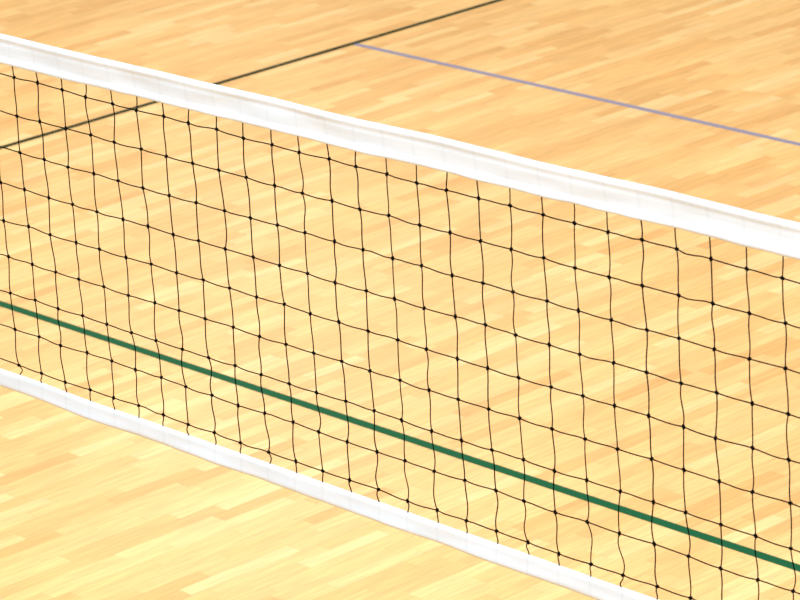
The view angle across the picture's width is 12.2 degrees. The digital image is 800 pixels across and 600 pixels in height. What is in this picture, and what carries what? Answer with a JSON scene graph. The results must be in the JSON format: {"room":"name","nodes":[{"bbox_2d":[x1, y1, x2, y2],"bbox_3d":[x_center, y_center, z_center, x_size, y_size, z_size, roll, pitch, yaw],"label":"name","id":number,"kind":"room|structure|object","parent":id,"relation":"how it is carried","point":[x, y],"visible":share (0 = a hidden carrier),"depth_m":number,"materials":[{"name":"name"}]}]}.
{"room":"indoor volleyball court","nodes":[
{"label":"indoor volleyball court","id":0,"kind":"room"},
{"bbox_2d":[0,0,799,599],"bbox_3d":[5.911,-1.536,18.593,46.000,0.100,44.000,-20,25,-39],"label":"floor","id":1,"kind":"structure","parent":0,"point":[90,510],"depth_m":15.01,"materials":[{"name":"brown wood"}]},
{"bbox_2d":[0,0,502,148],"bbox_3d":[-1.762,-0.740,17.510,27.000,0.001,0.036,-20,25,-39],"label":"sideline","id":2,"kind":"object","parent":1,"relation":"on","point":[493,1],"visible":1,"depth_m":18.51,"materials":[{"name":"black paint"}]},
{"bbox_2d":[0,34,799,599],"bbox_3d":[0.034,0.739,8.900,0.280,2.572,10.280,-20,25,-39],"label":"net","id":3,"kind":"object","parent":1,"relation":"on","point":[738,226],"visible":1,"depth_m":8.67,"materials":[{"name":"fabric"}]},
{"bbox_2d":[0,301,799,571],"bbox_3d":[0.541,0.651,13.036,0.044,0.001,14.000,-20,25,-39],"label":"attack line","id":4,"kind":"object","parent":1,"relation":"on","point":[474,460],"visible":1,"depth_m":13.52,"materials":[{"name":"green paint"}]},
{"bbox_2d":[353,43,799,145],"bbox_3d":[3.848,-0.086,14.584,0.036,0.001,11.982,-20,25,-39],"label":"service line","id":5,"kind":"object","parent":1,"relation":"on","point":[357,44],"visible":1,"depth_m":17.68,"materials":[{"name":"purple paint"}]}
]}

